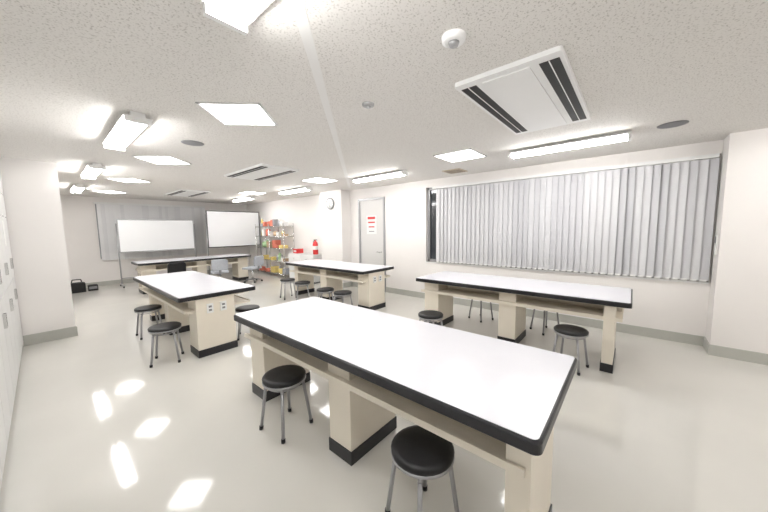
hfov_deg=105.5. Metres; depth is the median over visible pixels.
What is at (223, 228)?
whiteboard
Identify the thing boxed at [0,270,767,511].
floor
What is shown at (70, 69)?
ceiling
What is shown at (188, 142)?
ceiling speaker
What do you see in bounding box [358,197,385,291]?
door
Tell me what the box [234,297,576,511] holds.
lab table
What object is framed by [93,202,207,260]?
vertical blinds
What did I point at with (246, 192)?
panel light
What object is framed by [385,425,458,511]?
stool
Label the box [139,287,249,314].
shelf
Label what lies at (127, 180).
panel light
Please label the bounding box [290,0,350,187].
trim
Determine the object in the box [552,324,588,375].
stool
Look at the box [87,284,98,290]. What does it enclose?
equipment case
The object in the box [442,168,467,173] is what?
ceiling vent
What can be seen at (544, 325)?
stool
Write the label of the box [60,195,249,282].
wall
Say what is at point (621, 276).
trim
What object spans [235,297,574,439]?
countertop
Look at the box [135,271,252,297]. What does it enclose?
countertop
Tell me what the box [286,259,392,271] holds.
countertop
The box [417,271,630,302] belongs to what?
countertop
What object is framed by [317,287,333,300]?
stool
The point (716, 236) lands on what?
light switch
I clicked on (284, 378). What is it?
stool
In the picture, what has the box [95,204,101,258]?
window
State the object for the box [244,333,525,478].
shelf
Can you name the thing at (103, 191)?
panel light
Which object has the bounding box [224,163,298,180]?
air conditioner
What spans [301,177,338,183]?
panel light
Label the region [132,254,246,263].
countertop
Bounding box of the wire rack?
[255,218,294,277]
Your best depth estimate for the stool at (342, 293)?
5.29 m
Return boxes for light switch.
[714,235,717,254]
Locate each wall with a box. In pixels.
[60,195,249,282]
[247,140,723,336]
[320,190,351,282]
[705,128,767,353]
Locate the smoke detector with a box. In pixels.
[442,29,465,48]
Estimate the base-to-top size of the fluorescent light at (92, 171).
0.085 m
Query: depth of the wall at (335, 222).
7.94 m
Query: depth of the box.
9.16 m
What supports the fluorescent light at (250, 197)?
attached to the ceiling
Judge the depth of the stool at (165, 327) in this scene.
3.55 m
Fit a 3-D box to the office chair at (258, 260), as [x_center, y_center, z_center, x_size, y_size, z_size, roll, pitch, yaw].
[-4.059,0.395,9.007,0.591,0.808,0.557,1,6,17]
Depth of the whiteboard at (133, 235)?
8.93 m
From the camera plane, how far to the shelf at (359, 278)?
6.17 m
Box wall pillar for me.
[0,157,75,345]
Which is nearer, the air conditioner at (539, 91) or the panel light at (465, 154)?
the air conditioner at (539, 91)
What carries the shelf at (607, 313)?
attached to the lab table at (513, 295)
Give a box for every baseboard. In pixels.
[23,323,77,345]
[86,269,231,287]
[254,269,767,365]
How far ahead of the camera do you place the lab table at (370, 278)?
6.13 m
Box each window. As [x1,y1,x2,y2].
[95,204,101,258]
[428,168,698,280]
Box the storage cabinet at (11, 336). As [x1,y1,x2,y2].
[0,173,22,490]
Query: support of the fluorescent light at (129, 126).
attached to the ceiling
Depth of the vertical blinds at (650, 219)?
4.44 m
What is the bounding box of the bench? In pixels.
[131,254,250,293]
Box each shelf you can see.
[135,257,248,271]
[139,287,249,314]
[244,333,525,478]
[289,265,389,282]
[421,282,624,321]
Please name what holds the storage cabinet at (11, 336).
on the floor
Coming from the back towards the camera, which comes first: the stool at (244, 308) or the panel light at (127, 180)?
the panel light at (127, 180)
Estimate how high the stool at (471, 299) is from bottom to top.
0.450 m
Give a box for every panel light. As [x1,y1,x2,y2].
[90,190,125,192]
[105,178,151,182]
[132,156,191,164]
[195,102,277,125]
[238,191,265,194]
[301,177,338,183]
[433,148,486,162]
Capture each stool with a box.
[134,304,164,339]
[147,321,183,367]
[235,304,259,340]
[259,365,312,443]
[280,278,296,299]
[295,281,309,299]
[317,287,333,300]
[333,290,352,304]
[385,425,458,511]
[418,310,442,325]
[468,299,493,322]
[530,309,559,335]
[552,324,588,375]
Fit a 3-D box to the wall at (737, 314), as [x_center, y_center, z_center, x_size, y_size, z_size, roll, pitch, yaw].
[4.535,-0.077,3.182,1.217,2.620,0.319,4,7,40]
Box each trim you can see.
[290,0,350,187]
[426,261,708,283]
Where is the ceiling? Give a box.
[0,0,767,204]
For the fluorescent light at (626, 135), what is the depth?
3.52 m
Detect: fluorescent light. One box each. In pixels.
[70,183,86,192]
[80,162,106,179]
[102,111,152,150]
[200,0,272,35]
[232,196,255,201]
[278,186,312,194]
[352,170,408,182]
[508,130,631,158]
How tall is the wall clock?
0.310 m
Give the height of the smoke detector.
0.048 m
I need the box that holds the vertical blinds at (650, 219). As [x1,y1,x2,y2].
[432,153,719,281]
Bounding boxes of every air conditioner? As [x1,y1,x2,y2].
[165,189,210,196]
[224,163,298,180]
[455,45,590,134]
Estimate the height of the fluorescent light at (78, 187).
0.085 m
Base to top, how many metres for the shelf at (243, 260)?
0.173 m
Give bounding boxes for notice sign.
[367,215,376,233]
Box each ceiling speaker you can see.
[181,140,203,145]
[657,120,688,128]
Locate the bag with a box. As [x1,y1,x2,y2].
[71,279,85,293]
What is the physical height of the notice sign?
0.470 m
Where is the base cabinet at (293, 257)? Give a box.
[288,252,321,283]
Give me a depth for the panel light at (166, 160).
4.19 m
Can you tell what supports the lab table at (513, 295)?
on the floor
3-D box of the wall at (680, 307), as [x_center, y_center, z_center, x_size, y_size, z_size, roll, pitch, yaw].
[0.206,-0.399,7.172,15.000,2.620,0.160,4,7,40]
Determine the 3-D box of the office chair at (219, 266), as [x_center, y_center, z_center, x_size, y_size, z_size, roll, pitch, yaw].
[-4.640,0.476,8.251,0.557,0.808,0.591,-4,6,-32]
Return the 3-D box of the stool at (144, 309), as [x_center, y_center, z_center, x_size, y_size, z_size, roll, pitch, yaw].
[-3.624,1.002,4.506,0.338,0.450,0.338,4,7,40]
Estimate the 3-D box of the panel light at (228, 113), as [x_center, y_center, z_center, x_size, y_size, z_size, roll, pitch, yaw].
[-1.269,-1.248,2.584,0.500,0.012,0.500,-1,5,-4]
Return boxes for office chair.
[167,262,185,272]
[210,259,228,277]
[242,256,263,282]
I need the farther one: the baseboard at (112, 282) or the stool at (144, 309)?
the baseboard at (112, 282)
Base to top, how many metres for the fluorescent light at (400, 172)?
0.085 m
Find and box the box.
[293,248,302,252]
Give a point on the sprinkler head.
(367, 105)
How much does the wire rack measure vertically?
2.026 m
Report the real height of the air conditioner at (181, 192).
0.038 m
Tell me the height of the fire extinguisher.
0.440 m
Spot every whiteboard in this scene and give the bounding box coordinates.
[115,219,196,287]
[205,210,261,274]
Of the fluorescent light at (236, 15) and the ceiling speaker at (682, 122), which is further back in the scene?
the ceiling speaker at (682, 122)
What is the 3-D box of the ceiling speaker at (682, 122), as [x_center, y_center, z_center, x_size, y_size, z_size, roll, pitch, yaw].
[2.970,-1.350,3.004,0.240,0.008,0.240,4,7,40]
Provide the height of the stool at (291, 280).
0.450 m
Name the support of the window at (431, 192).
in the wall at (680, 307)
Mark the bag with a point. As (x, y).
(77, 287)
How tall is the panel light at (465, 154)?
0.012 m
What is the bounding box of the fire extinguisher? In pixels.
[313,240,317,254]
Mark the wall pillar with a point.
(31, 191)
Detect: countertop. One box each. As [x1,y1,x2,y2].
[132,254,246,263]
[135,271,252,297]
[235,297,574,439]
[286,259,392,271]
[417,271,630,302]
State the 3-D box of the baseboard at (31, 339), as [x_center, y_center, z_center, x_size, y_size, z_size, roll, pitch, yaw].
[-7.232,1.070,5.880,5.497,0.150,1.149,4,7,40]
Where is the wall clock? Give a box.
[326,198,333,208]
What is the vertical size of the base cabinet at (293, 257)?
0.850 m
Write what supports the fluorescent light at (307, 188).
attached to the ceiling
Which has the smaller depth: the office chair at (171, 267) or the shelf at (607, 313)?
the shelf at (607, 313)
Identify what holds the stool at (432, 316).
on the floor
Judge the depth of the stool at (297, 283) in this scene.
6.33 m
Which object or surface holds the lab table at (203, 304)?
on the floor
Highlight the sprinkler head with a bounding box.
[362,101,373,108]
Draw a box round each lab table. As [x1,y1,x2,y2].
[133,271,254,357]
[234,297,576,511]
[285,259,393,309]
[416,271,632,373]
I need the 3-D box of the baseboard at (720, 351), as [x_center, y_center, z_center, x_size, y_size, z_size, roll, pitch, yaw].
[0.064,0.861,7.105,15.000,0.130,0.331,4,7,40]

